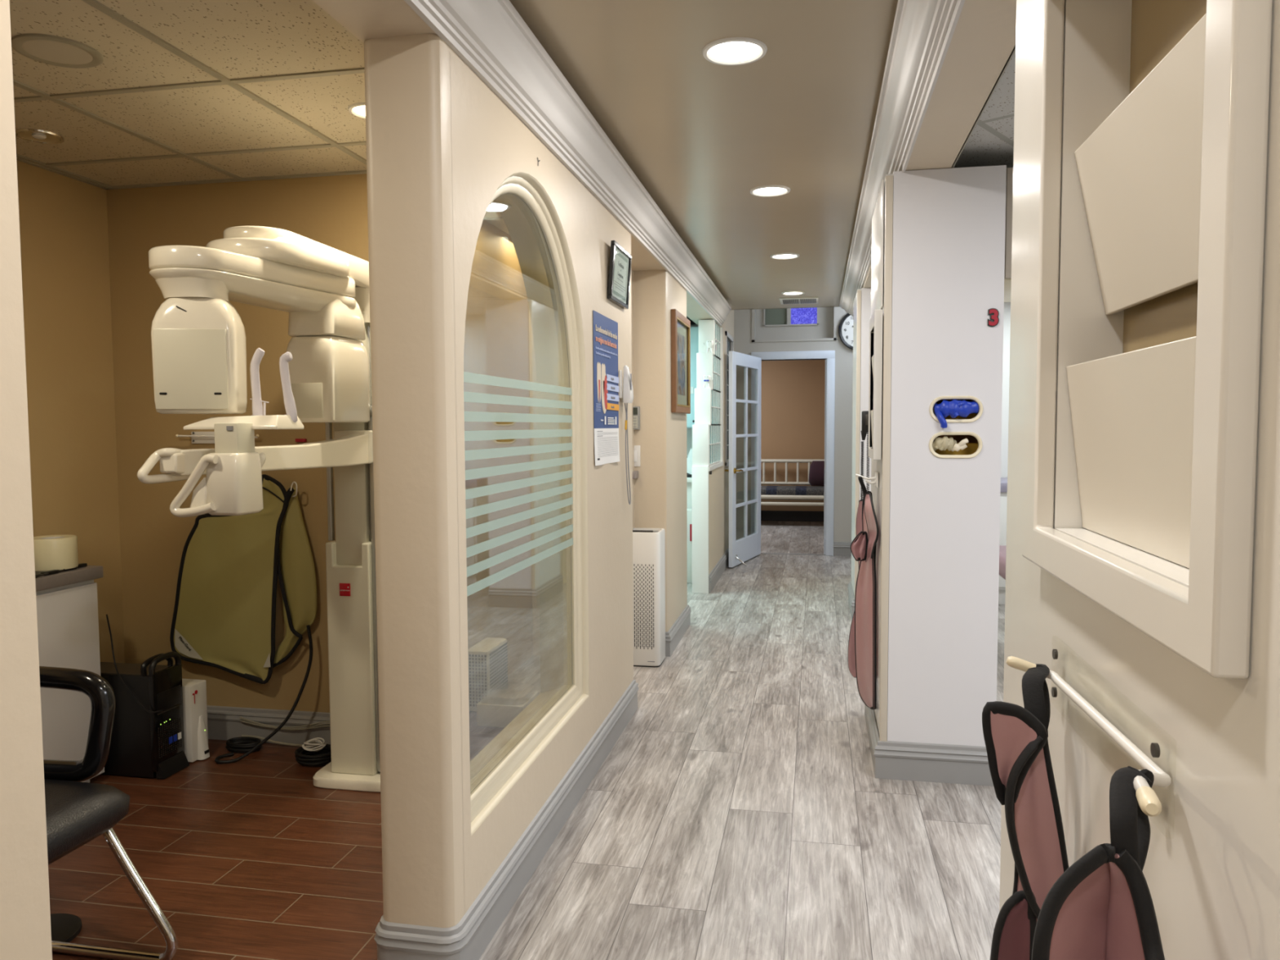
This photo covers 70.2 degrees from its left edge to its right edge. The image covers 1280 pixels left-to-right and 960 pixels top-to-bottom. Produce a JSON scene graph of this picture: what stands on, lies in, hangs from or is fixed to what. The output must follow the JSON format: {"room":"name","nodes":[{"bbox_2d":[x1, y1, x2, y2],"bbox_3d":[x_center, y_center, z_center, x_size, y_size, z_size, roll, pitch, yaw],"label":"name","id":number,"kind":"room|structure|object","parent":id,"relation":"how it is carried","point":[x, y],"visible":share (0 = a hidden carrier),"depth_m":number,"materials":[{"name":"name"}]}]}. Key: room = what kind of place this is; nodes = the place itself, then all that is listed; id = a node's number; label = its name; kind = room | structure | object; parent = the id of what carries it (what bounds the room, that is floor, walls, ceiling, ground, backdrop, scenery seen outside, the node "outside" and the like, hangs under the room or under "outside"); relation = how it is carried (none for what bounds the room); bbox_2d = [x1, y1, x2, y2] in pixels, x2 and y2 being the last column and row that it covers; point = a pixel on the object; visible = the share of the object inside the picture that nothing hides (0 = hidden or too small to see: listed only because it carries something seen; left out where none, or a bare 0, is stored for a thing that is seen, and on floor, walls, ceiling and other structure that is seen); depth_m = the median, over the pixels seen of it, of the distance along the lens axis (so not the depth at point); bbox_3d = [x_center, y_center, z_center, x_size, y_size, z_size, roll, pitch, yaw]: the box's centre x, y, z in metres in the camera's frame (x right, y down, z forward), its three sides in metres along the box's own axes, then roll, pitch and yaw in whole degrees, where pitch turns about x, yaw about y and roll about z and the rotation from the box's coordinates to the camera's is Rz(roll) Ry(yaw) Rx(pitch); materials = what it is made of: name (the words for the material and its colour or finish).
{"room":"dental clinic","nodes":[
{"label":"dental clinic","id":0,"kind":"room"},
{"bbox_2d":[16,160,124,662],"bbox_3d":[-2.737,0.005,1.755,0.160,2.450,4.400,0,3,11],"label":"wall","id":1,"kind":"structure","parent":0,"point":[64,220],"depth_m":3.66,"materials":[{"name":"beige paint"}]},
{"bbox_2d":[9,0,509,235],"bbox_3d":[-1.589,-1.177,2.329,1.980,0.068,6.100,0,3,11],"label":"ceiling","id":2,"kind":"structure","parent":0,"point":[235,38],"depth_m":2.73,"materials":[{"name":"tile"}]},
{"bbox_2d":[15,128,64,143],"bbox_3d":[-2.074,-1.186,3.142,0.150,0.015,0.150,0,3,11],"label":"recessed light","id":3,"kind":"object","parent":2,"relation":"in","point":[37,135],"visible":0.98,"depth_m":3.13,"materials":[{"name":"silver metal"}]},
{"bbox_2d":[11,33,103,68],"bbox_3d":[-1.559,-1.145,2.437,0.210,0.010,0.210,0,3,11],"label":"ceiling speaker","id":4,"kind":"object","parent":2,"relation":"attached to","point":[56,51],"visible":1,"depth_m":2.43,"materials":[{"name":"beige plastic"}]},
{"bbox_2d":[22,40,93,64],"bbox_3d":[-1.559,-1.147,2.437,0.164,0.005,0.164,0,3,11],"label":"grille","id":5,"kind":"object","parent":4,"relation":"attached to","point":[46,51],"depth_m":2.43,"materials":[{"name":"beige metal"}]},
{"bbox_2d":[13,0,502,220],"bbox_3d":[-1.560,-1.140,2.325,1.920,0.010,6.100,0,3,11],"label":"grid","id":6,"kind":"object","parent":2,"relation":"attached to","point":[223,80],"visible":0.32,"depth_m":2.97,"materials":[{"name":"beige metal"}]},
{"bbox_2d":[347,102,365,119],"bbox_3d":[-0.856,-1.180,2.911,0.150,0.011,0.150,0,3,11],"label":"recessed light","id":7,"kind":"object","parent":2,"relation":"in","point":[357,109],"visible":0.32,"depth_m":2.90,"materials":[{"name":"white paint"}]},
{"bbox_2d":[0,0,633,959],"bbox_3d":[-0.727,0.088,1.115,0.190,2.340,6.300,0,3,11],"label":"wall","id":8,"kind":"structure","parent":0,"point":[440,142],"depth_m":2.11,"materials":[{"name":"beige paint"}]},
{"bbox_2d":[373,680,639,959],"bbox_3d":[-0.327,1.064,3.216,0.234,0.140,2.189,0,3,11],"label":"baseboard","id":9,"kind":"structure","parent":8,"relation":"attached to","point":[468,939],"depth_m":2.49,"materials":[{"name":"grey paint"}]},
{"bbox_2d":[470,193,573,793],"bbox_3d":[-0.353,-0.030,2.787,0.009,1.656,1.098,0,3,11],"label":"window","id":10,"kind":"structure","parent":8,"relation":"in","point":[509,193],"depth_m":3.27,"materials":[{"name":"clear glass"}]},
{"bbox_2d":[470,172,589,835],"bbox_3d":[-0.401,-0.030,2.796,0.190,1.756,1.198,0,3,11],"label":"trim","id":11,"kind":"structure","parent":8,"relation":"attached to","point":[557,491],"depth_m":3.31,"materials":[{"name":"beige paint"}]},
{"bbox_2d":[404,0,731,326],"bbox_3d":[-0.215,-1.122,2.964,0.102,0.152,10.260,0,3,11],"label":"trim","id":12,"kind":"structure","parent":8,"relation":"attached to","point":[491,37],"depth_m":2.73,"materials":[{"name":"grey"}]},
{"bbox_2d":[592,310,619,466],"bbox_3d":[-0.132,-0.359,3.656,0.008,0.587,0.435,0,3,11],"label":"poster","id":13,"kind":"object","parent":8,"relation":"attached to","point":[606,379],"visible":1,"depth_m":3.64,"materials":[{"name":"blue paper"}]},
{"bbox_2d":[596,362,601,401],"bbox_3d":[-0.158,-0.377,3.523,0.001,0.158,0.067,0,3,11],"label":"picture","id":14,"kind":"object","parent":13,"relation":"attached to","point":[598,364],"depth_m":3.52,"materials":[{"name":"beige paper"}]},
{"bbox_2d":[601,370,606,413],"bbox_3d":[-0.141,-0.348,3.611,0.001,0.170,0.099,0,3,11],"label":"picture","id":15,"kind":"object","parent":13,"relation":"attached to","point":[603,372],"depth_m":3.60,"materials":[{"name":"beige paper"}]},
{"bbox_2d":[607,240,631,309],"bbox_3d":[-0.084,-0.853,3.814,0.033,0.230,0.345,0,3,11],"label":"framed certificate","id":16,"kind":"object","parent":8,"relation":"attached to","point":[620,268],"visible":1,"depth_m":3.79,"materials":[{"name":"black"}]},
{"bbox_2d":[618,365,633,504],"bbox_3d":[-0.051,-0.190,3.968,0.050,0.608,0.150,0,3,11],"label":"telephone","id":17,"kind":"object","parent":8,"relation":"attached to","point":[628,390],"visible":1,"depth_m":3.90,"materials":[{"name":"white paint"}]},
{"bbox_2d":[106,173,533,712],"bbox_3d":[-1.500,-0.170,4.617,1.500,2.450,1.700,0,3,11],"label":"wall","id":18,"kind":"structure","parent":0,"point":[331,211],"depth_m":3.87,"materials":[{"name":"beige paint"}]},
{"bbox_2d":[175,431,258,443],"bbox_3d":[-1.749,-0.176,3.779,0.385,0.050,0.036,0,3,11],"label":"hook rail","id":19,"kind":"object","parent":18,"relation":"attached to","point":[197,437],"visible":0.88,"depth_m":3.80,"materials":[{"name":"white"}]},
{"bbox_2d":[206,705,330,744],"bbox_3d":[-1.612,1.032,3.858,1.262,0.140,0.072,0,3,11],"label":"baseboard","id":20,"kind":"structure","parent":18,"relation":"attached to","point":[224,722],"depth_m":3.82,"materials":[{"name":"grey paint"}]},
{"bbox_2d":[240,716,329,729],"bbox_3d":[-1.406,1.015,3.773,0.561,0.049,0.008,0,3,11],"label":"cables","id":21,"kind":"object","parent":18,"relation":"attached to","point":[241,717],"visible":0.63,"depth_m":3.78,"materials":[{"name":"beige plastic"}]},
{"bbox_2d":[290,481,297,497],"bbox_3d":[-1.499,0.030,3.715,0.257,0.125,0.095,0,3,6],"label":"wire hook","id":22,"kind":"object","parent":18,"relation":"attached to","point":[293,482],"visible":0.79,"depth_m":3.67,"materials":[{"name":"white paint"}]},
{"bbox_2d":[169,474,316,684],"bbox_3d":[-1.650,0.407,3.756,0.654,0.865,0.062,0,3,11],"label":"apron","id":23,"kind":"object","parent":22,"relation":"hanging from","point":[224,618],"visible":0.97,"depth_m":3.74,"materials":[{"name":"green fabric"}]},
{"bbox_2d":[312,0,712,325],"bbox_3d":[-0.349,-1.167,3.028,0.190,0.225,10.340,0,3,11],"label":"beam","id":24,"kind":"structure","parent":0,"point":[366,20],"depth_m":1.98,"materials":[{"name":"beige paint"}]},
{"bbox_2d":[48,520,1004,959],"bbox_3d":[0.904,1.022,5.498,7.500,0.060,15.400,0,3,11],"label":"floor","id":25,"kind":"structure","parent":0,"point":[741,811],"depth_m":2.91,"materials":[{"name":"grey wood"}]},
{"bbox_2d":[50,913,81,942],"bbox_3d":[-1.567,1.182,2.364,0.200,0.015,0.200,0,3,11],"label":"pad","id":26,"kind":"object","parent":25,"relation":"on","point":[64,927],"visible":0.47,"depth_m":2.39,"materials":[{"name":"black rubber"}]},
{"bbox_2d":[35,565,104,782],"bbox_3d":[-2.312,0.776,2.556,0.370,0.812,1.800,0,3,11],"label":"base cabinet","id":27,"kind":"object","parent":25,"relation":"on","point":[67,602],"visible":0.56,"depth_m":3.24,"materials":[{"name":"white laminate"}]},
{"bbox_2d":[35,565,103,591],"bbox_3d":[-2.331,0.393,2.536,0.335,0.044,1.800,0,3,11],"label":"countertop","id":28,"kind":"structure","parent":27,"relation":"on","point":[86,573],"depth_m":3.23,"materials":[{"name":"grey laminate"}]},
{"bbox_2d":[35,569,70,577],"bbox_3d":[-2.165,0.332,3.118,0.170,0.008,0.350,0,3,11],"label":"tray","id":29,"kind":"object","parent":28,"relation":"on","point":[37,573],"visible":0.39,"depth_m":3.20,"materials":[{"name":"black plastic"}]},
{"bbox_2d":[33,534,78,571],"bbox_3d":[-2.117,0.261,3.283,0.152,0.112,0.152,0,3,11],"label":"roll","id":30,"kind":"object","parent":29,"relation":"on","point":[53,552],"visible":0.89,"depth_m":3.23,"materials":[{"name":"white paper"}]},
{"bbox_2d":[35,563,87,578],"bbox_3d":[-2.078,0.372,3.001,0.045,0.087,0.749,0,3,5],"label":"cable","id":31,"kind":"object","parent":28,"relation":"on","point":[80,565],"visible":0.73,"depth_m":3.20,"materials":[{"name":"black plastic"}]},
{"bbox_2d":[106,613,162,712],"bbox_3d":[-1.909,0.690,3.415,0.230,0.361,0.042,0,3,13],"label":"hanging cord","id":32,"kind":"object","parent":27,"relation":"hanging from","point":[107,617],"visible":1,"depth_m":3.42,"materials":[{"name":"black plastic"}]},
{"bbox_2d":[39,666,177,959],"bbox_3d":[-1.544,0.718,2.029,0.727,0.978,0.556,0,3,11],"label":"armchair","id":33,"kind":"object","parent":25,"relation":"on","point":[77,812],"visible":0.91,"depth_m":2.22,"materials":[{"name":"black leather"}]},
{"bbox_2d":[100,651,189,778],"bbox_3d":[-2.023,0.890,3.527,0.500,0.458,0.165,0,3,11],"label":"desktop computer","id":34,"kind":"object","parent":25,"relation":"on","point":[144,744],"visible":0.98,"depth_m":3.44,"materials":[{"name":"black plastic"}]},
{"bbox_2d":[182,678,209,762],"bbox_3d":[-1.897,0.959,3.655,0.339,0.306,0.100,0,3,11],"label":"control box","id":35,"kind":"object","parent":25,"relation":"on","point":[194,691],"visible":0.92,"depth_m":3.61,"materials":[{"name":"white paint"}]},
{"bbox_2d":[225,737,262,752],"bbox_3d":[-1.627,1.087,3.738,0.154,0.039,0.094,0,3,11],"label":"coiled cable","id":36,"kind":"object","parent":25,"relation":"on","point":[237,744],"visible":0.86,"depth_m":3.71,"materials":[{"name":"black rubber"}]},
{"bbox_2d":[137,226,380,792],"bbox_3d":[-1.123,0.173,3.038,0.410,1.948,1.191,0,3,11],"label":"machine","id":37,"kind":"object","parent":25,"relation":"on","point":[198,341],"visible":0.88,"depth_m":2.91,"materials":[{"name":"beige plastic"}]},
{"bbox_2d":[182,414,303,430],"bbox_3d":[-1.143,-0.166,2.630,0.295,0.041,0.140,0,3,11],"label":"tray","id":38,"kind":"object","parent":37,"relation":"on","point":[254,422],"depth_m":2.58,"materials":[{"name":"beige plastic"}]},
{"bbox_2d":[214,625,312,763],"bbox_3d":[-1.508,0.852,3.655,0.375,0.519,0.095,-1,4,-18],"label":"power cord","id":39,"kind":"object","parent":25,"relation":"on","point":[216,760],"visible":1,"depth_m":3.65,"materials":[{"name":"black rubber"}]},
{"bbox_2d":[294,743,331,766],"bbox_3d":[-1.281,1.089,3.599,0.165,0.053,0.142,1,4,15],"label":"coiled cable","id":40,"kind":"object","parent":25,"relation":"on","point":[322,757],"visible":0.69,"depth_m":3.55,"materials":[{"name":"black rubber"}]},
{"bbox_2d":[302,737,326,751],"bbox_3d":[-1.284,1.043,3.587,0.093,0.034,0.082,0,3,11],"label":"cable bundle","id":41,"kind":"object","parent":40,"relation":"on","point":[313,742],"visible":1,"depth_m":3.57,"materials":[{"name":"white plastic"}]},
{"bbox_2d":[467,637,507,711],"bbox_3d":[-0.728,0.924,4.339,0.118,0.290,0.282,0,3,11],"label":"air purifier","id":42,"kind":"object","parent":25,"relation":"on","point":[487,659],"visible":0.83,"depth_m":4.21,"materials":[{"name":"white paint"}]},
{"bbox_2d":[476,688,538,727],"bbox_3d":[-0.594,1.009,4.114,0.215,0.145,0.240,0,3,11],"label":"storage box","id":43,"kind":"object","parent":25,"relation":"on","point":[500,707],"visible":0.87,"depth_m":4.01,"materials":[{"name":"white paint"}]},
{"bbox_2d":[632,528,665,666],"bbox_3d":[-0.016,0.649,5.092,0.292,0.742,0.224,0,3,11],"label":"air purifier","id":44,"kind":"object","parent":25,"relation":"on","point":[648,544],"visible":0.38,"depth_m":4.98,"materials":[{"name":"white paint"}]},
{"bbox_2d":[686,477,692,508],"bbox_3d":[-0.235,0.400,8.207,1.628,0.875,0.630,0,3,11],"label":"base cabinet","id":45,"kind":"object","parent":25,"relation":"on","point":[688,479],"visible":0.02,"depth_m":7.78,"materials":[{"name":"white"}]},
{"bbox_2d":[687,508,692,582],"bbox_3d":[0.357,0.555,7.684,0.230,0.620,0.150,0,3,11],"label":"waste bin","id":46,"kind":"object","parent":25,"relation":"on","point":[689,510],"depth_m":7.63,"materials":[{"name":"white plastic"}]},
{"bbox_2d":[760,459,824,506],"bbox_3d":[1.596,0.160,12.239,2.032,0.859,0.628,0,3,11],"label":"bench","id":47,"kind":"object","parent":25,"relation":"on","point":[763,461],"visible":0.24,"depth_m":12.34,"materials":[{"name":"beige wood"}]},
{"bbox_2d":[760,485,824,495],"bbox_3d":[1.577,0.143,12.243,1.870,0.108,0.480,0,3,11],"label":"seat cushion","id":48,"kind":"object","parent":47,"relation":"on","point":[765,490],"visible":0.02,"depth_m":11.94,"materials":[{"name":"fabric"}]},
{"bbox_2d":[808,461,824,485],"bbox_3d":[2.438,-0.088,12.236,0.339,0.335,0.130,0,3,11],"label":"throw pillow","id":49,"kind":"object","parent":48,"relation":"on","point":[816,473],"visible":0.52,"depth_m":12.20,"materials":[{"name":"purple fabric"}]},
{"bbox_2d":[847,288,871,618],"bbox_3d":[1.680,-0.185,6.443,0.370,2.232,0.712,0,3,11],"label":"wall","id":50,"kind":"structure","parent":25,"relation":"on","point":[862,301],"depth_m":6.13,"materials":[{"name":"white paint"}]},
{"bbox_2d":[848,164,1006,786],"bbox_3d":[1.113,-0.019,3.678,0.516,2.232,0.767,0,3,11],"label":"wall","id":51,"kind":"structure","parent":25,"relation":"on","point":[937,512],"depth_m":3.32,"materials":[{"name":"white paint"}]},
{"bbox_2d":[860,410,869,499],"bbox_3d":[0.973,-0.103,3.908,0.052,0.386,0.039,0,3,11],"label":"handset","id":52,"kind":"object","parent":51,"relation":"attached to","point":[864,415],"visible":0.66,"depth_m":3.90,"materials":[{"name":"black plastic"}]},
{"bbox_2d":[867,309,883,459],"bbox_3d":[0.914,-0.362,3.536,0.030,0.555,0.340,0,3,11],"label":"magazine rack","id":53,"kind":"object","parent":51,"relation":"attached to","point":[875,371],"visible":1,"depth_m":3.38,"materials":[{"name":"white paint"}]},
{"bbox_2d":[932,435,956,450],"bbox_3d":[1.108,-0.134,3.321,0.092,0.056,0.046,0,3,11],"label":"glove","id":54,"kind":"object","parent":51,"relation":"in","point":[944,443],"visible":1,"depth_m":3.31,"materials":[{"name":"beige"}]},
{"bbox_2d":[933,399,979,427],"bbox_3d":[1.145,-0.240,3.290,0.158,0.104,0.062,0,3,11],"label":"glove","id":55,"kind":"object","parent":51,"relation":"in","point":[953,408],"visible":1,"depth_m":3.28,"materials":[{"name":"blue rubber"}]},
{"bbox_2d":[987,308,999,326],"bbox_3d":[1.259,-0.579,3.242,0.038,0.066,0.007,0,3,11],"label":"number sign","id":56,"kind":"object","parent":51,"relation":"attached to","point":[993,313],"visible":1,"depth_m":3.24,"materials":[{"name":"red plastic"}]},
{"bbox_2d":[1004,167,1013,302],"bbox_3d":[1.589,-0.939,3.539,0.436,0.400,0.650,0,3,11],"label":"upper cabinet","id":57,"kind":"object","parent":51,"relation":"attached to","point":[1009,182],"visible":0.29,"depth_m":3.26,"materials":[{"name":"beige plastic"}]},
{"bbox_2d":[998,477,1007,604],"bbox_3d":[3.122,0.453,6.811,1.690,0.900,0.699,0,3,11],"label":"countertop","id":58,"kind":"structure","parent":25,"relation":"on","point":[1003,494],"depth_m":6.58,"materials":[{"name":"white"}]},
{"bbox_2d":[999,545,1006,579],"bbox_3d":[2.196,0.408,4.890,0.539,1.225,1.430,0,3,11],"label":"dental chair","id":59,"kind":"object","parent":25,"relation":"on","point":[1002,548],"visible":0.02,"depth_m":5.05,"materials":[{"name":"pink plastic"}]},
{"bbox_2d":[528,269,635,655],"bbox_3d":[-0.329,-0.210,5.194,0.580,2.450,0.120,0,3,11],"label":"wall","id":60,"kind":"structure","parent":0,"point":[533,388],"depth_m":5.20,"materials":[{"name":"beige paint"}]},
{"bbox_2d":[633,269,687,631],"bbox_3d":[-0.220,-0.223,5.651,0.920,2.420,0.820,0,3,11],"label":"wall","id":61,"kind":"structure","parent":0,"point":[660,494],"depth_m":5.19,"materials":[{"name":"beige paint"}]},
{"bbox_2d":[633,406,639,429],"bbox_3d":[-0.053,-0.352,5.177,0.105,0.132,0.030,0,3,11],"label":"wall thermostat","id":62,"kind":"object","parent":61,"relation":"attached to","point":[636,409],"visible":0.43,"depth_m":5.16,"materials":[{"name":"grey plastic"}]},
{"bbox_2d":[665,604,691,657],"bbox_3d":[0.155,0.917,5.647,0.212,0.140,0.864,0,3,11],"label":"baseboard","id":63,"kind":"structure","parent":61,"relation":"attached to","point":[673,636],"depth_m":5.50,"materials":[{"name":"grey paint"}]},
{"bbox_2d":[671,308,690,413],"bbox_3d":[0.253,-0.708,5.577,0.030,0.597,0.620,0,3,11],"label":"framed picture","id":64,"kind":"object","parent":61,"relation":"attached to","point":[680,324],"visible":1,"depth_m":5.55,"materials":[{"name":"brown wood"}]},
{"bbox_2d":[677,332,684,395],"bbox_3d":[0.250,-0.707,5.577,0.001,0.370,0.370,0,3,11],"label":"print","id":65,"kind":"object","parent":64,"relation":"attached to","point":[681,335],"depth_m":5.59},
{"bbox_2d":[686,324,698,456],"bbox_3d":[-0.658,-0.488,8.644,2.620,2.600,0.150,0,3,11],"label":"wall","id":66,"kind":"structure","parent":0,"point":[689,431],"depth_m":8.36,"materials":[{"name":"white paint"}]},
{"bbox_2d":[686,326,698,428],"bbox_3d":[-0.222,-0.907,8.238,1.625,0.880,0.410,0,3,11],"label":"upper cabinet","id":67,"kind":"object","parent":66,"relation":"attached to","point":[694,330],"visible":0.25,"depth_m":7.91,"materials":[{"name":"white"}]},
{"bbox_2d":[509,0,897,310],"bbox_3d":[0.330,-1.603,3.023,1.140,0.720,10.640,0,3,11],"label":"ceiling","id":68,"kind":"structure","parent":0,"point":[698,134],"depth_m":3.09,"materials":[{"name":"beige paint"}]},
{"bbox_2d":[702,36,767,65],"bbox_3d":[0.268,-1.214,2.579,0.184,0.011,0.184,0,3,11],"label":"recessed light","id":69,"kind":"object","parent":68,"relation":"in","point":[736,51],"visible":1,"depth_m":2.57,"materials":[{"name":"white paint"}]},
{"bbox_2d":[708,41,760,62],"bbox_3d":[0.268,-1.213,2.579,0.147,0.002,0.147,0,3,11],"label":"diffuser","id":70,"kind":"object","parent":69,"relation":"attached to","point":[718,51],"depth_m":2.58,"materials":[{"name":"white plastic"}]},
{"bbox_2d":[749,185,791,196],"bbox_3d":[0.588,-1.307,4.114,0.184,0.011,0.184,0,3,11],"label":"recessed light","id":71,"kind":"object","parent":68,"relation":"in","point":[766,190],"visible":1,"depth_m":4.11,"materials":[{"name":"white paint"}]},
{"bbox_2d":[753,187,786,195],"bbox_3d":[0.588,-1.305,4.114,0.147,0.002,0.147,0,3,11],"label":"diffuser","id":72,"kind":"object","parent":71,"relation":"attached to","point":[757,191],"depth_m":4.12,"materials":[{"name":"white plastic"}]},
{"bbox_2d":[769,253,799,259],"bbox_3d":[0.907,-1.402,5.699,0.184,0.011,0.184,0,3,11],"label":"recessed light","id":73,"kind":"object","parent":68,"relation":"in","point":[781,255],"visible":1,"depth_m":5.69,"materials":[{"name":"white paint"}]},
{"bbox_2d":[779,297,818,304],"bbox_3d":[1.353,-1.521,7.738,0.320,0.011,0.340,0,3,11],"label":"ceiling vent","id":74,"kind":"object","parent":68,"relation":"in","point":[806,300],"visible":1,"depth_m":7.69,"materials":[{"name":"white metal"}]},
{"bbox_2d":[708,310,733,574],"bbox_3d":[0.691,-0.721,8.226,0.115,3.100,2.270,0,3,11],"label":"wall","id":75,"kind":"structure","parent":0,"point":[718,481],"depth_m":8.07,"materials":[{"name":"beige paint"}]},
{"bbox_2d":[691,319,723,593],"bbox_3d":[0.576,-0.230,7.647,0.139,2.190,1.085,0,3,11],"label":"trim","id":76,"kind":"structure","parent":75,"relation":"attached to","point":[700,467],"depth_m":7.17,"materials":[{"name":"white paint"}]},
{"bbox_2d":[696,319,720,465],"bbox_3d":[0.577,-0.733,7.630,0.097,1.191,0.980,0,3,11],"label":"window","id":77,"kind":"structure","parent":75,"relation":"in","point":[714,442],"depth_m":7.73,"materials":[{"name":"clear glass"}]},
{"bbox_2d":[708,547,728,592],"bbox_3d":[0.766,0.757,8.303,0.022,0.140,2.264,0,3,11],"label":"baseboard","id":78,"kind":"structure","parent":75,"relation":"attached to","point":[717,572],"depth_m":7.80,"materials":[{"name":"grey paint"}]},
{"bbox_2d":[724,330,733,466],"bbox_3d":[0.814,-0.768,8.765,0.120,1.250,0.700,0,3,11],"label":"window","id":79,"kind":"structure","parent":75,"relation":"in","point":[727,335],"depth_m":8.45,"materials":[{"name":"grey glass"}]},
{"bbox_2d":[724,351,761,567],"bbox_3d":[1.064,-0.210,8.777,0.202,1.988,0.972,1,4,27],"label":"door","id":80,"kind":"structure","parent":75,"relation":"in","point":[742,549],"depth_m":8.76,"materials":[{"name":"white paint"}]},
{"bbox_2d":[760,360,825,511],"bbox_3d":[2.425,-0.933,12.509,7.200,3.000,0.150,0,3,11],"label":"wall","id":81,"kind":"structure","parent":0,"point":[793,402],"depth_m":12.51,"materials":[{"name":"brown paint"}]},
{"bbox_2d":[760,510,823,521],"bbox_3d":[1.091,0.491,12.767,4.200,0.140,0.020,0,3,11],"label":"baseboard","id":82,"kind":"structure","parent":81,"relation":"attached to","point":[798,516],"depth_m":12.56,"materials":[{"name":"black wood"}]},
{"bbox_2d":[733,306,853,542],"bbox_3d":[2.182,-0.783,9.152,3.000,3.100,0.120,0,3,11],"label":"wall","id":83,"kind":"structure","parent":0,"point":[743,344],"depth_m":9.18,"materials":[{"name":"grey paint"}]},
{"bbox_2d":[751,350,835,555],"bbox_3d":[1.558,-0.270,9.303,0.833,2.065,0.161,0,3,11],"label":"trim","id":84,"kind":"structure","parent":83,"relation":"attached to","point":[829,355],"depth_m":9.18,"materials":[{"name":"white paint"}]},
{"bbox_2d":[751,306,836,342],"bbox_3d":[1.558,-1.790,9.209,0.840,0.790,0.128,0,3,11],"label":"window","id":85,"kind":"structure","parent":83,"relation":"in","point":[796,324],"depth_m":9.24,"materials":[{"name":"grey glass"}]},
{"bbox_2d":[833,542,851,555],"bbox_3d":[2.804,0.703,9.049,1.722,0.140,0.022,0,3,11],"label":"baseboard","id":86,"kind":"structure","parent":83,"relation":"attached to","point":[840,548],"depth_m":9.19,"materials":[{"name":"grey paint"}]},
{"bbox_2d":[838,312,853,349],"bbox_3d":[2.178,-1.489,9.030,0.410,0.410,0.035,0,3,11],"label":"wall clock","id":87,"kind":"object","parent":83,"relation":"attached to","point":[846,326],"visible":0.35,"depth_m":9.05,"materials":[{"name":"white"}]},
{"bbox_2d":[862,0,1016,288],"bbox_3d":[0.945,-1.180,2.807,0.165,0.186,10.400,0,3,11],"label":"beam","id":88,"kind":"structure","parent":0,"point":[983,41],"depth_m":2.41,"materials":[{"name":"beige paint"}]},
{"bbox_2d":[953,51,1015,168],"bbox_3d":[2.418,-1.161,2.293,2.938,0.058,9.950,0,3,11],"label":"ceiling","id":89,"kind":"structure","parent":0,"point":[991,142],"depth_m":3.06,"materials":[{"name":"tile"}]},
{"bbox_2d":[1000,302,1010,477],"bbox_3d":[3.421,-0.420,7.143,2.800,2.600,0.150,0,3,11],"label":"wall","id":90,"kind":"structure","parent":0,"point":[1006,316],"depth_m":7.15,"materials":[{"name":"white paint"}]},
{"bbox_2d":[999,0,1279,959],"bbox_3d":[0.194,0.233,-0.519,0.100,2.234,3.428,0,3,11],"label":"wall","id":91,"kind":"structure","parent":0,"point":[1211,871],"depth_m":0.61,"materials":[{"name":"beige paint"}]},
{"bbox_2d":[839,0,964,316],"bbox_3d":[0.798,-1.147,2.787,0.120,0.092,10.300,0,3,11],"label":"trim","id":92,"kind":"structure","parent":91,"relation":"attached to","point":[920,27],"depth_m":2.74,"materials":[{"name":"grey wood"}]},
{"bbox_2d":[951,48,1015,168],"bbox_3d":[0.612,-0.991,0.638,0.037,0.069,6.000,0,3,11],"label":"trim","id":93,"kind":"structure","parent":91,"relation":"attached to","point":[1010,59],"depth_m":2.60,"materials":[{"name":"beige paint"}]},
{"bbox_2d":[1005,648,1171,816],"bbox_3d":[0.349,0.201,0.711,0.058,0.071,0.426,0,3,11],"label":"hanger","id":94,"kind":"object","parent":91,"relation":"attached to","point":[1148,802],"visible":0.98,"depth_m":0.67,"materials":[{"name":"white plastic"}]},
{"bbox_2d":[982,663,1069,959],"bbox_3d":[0.380,0.603,0.857,0.094,0.841,0.115,-2,4,-31],"label":"apron","id":95,"kind":"object","parent":94,"relation":"hanging from","point":[1015,736],"visible":0.94,"depth_m":0.85,"materials":[{"name":"fabric"}]},
{"bbox_2d":[1031,765,1164,959],"bbox_3d":[0.266,0.330,0.530,0.082,0.304,0.103,0,3,11],"label":"apron","id":96,"kind":"object","parent":94,"relation":"hanging from","point":[1101,907],"visible":0.99,"depth_m":0.53,"materials":[{"name":"fabric"}]},
{"bbox_2d":[1022,0,1272,679],"bbox_3d":[0.408,-0.213,0.725,0.083,0.624,0.488,0,3,11],"label":"magazine rack","id":97,"kind":"object","parent":91,"relation":"attached to","point":[1149,121],"visible":0.91,"depth_m":0.73,"materials":[{"name":"white laminate"}]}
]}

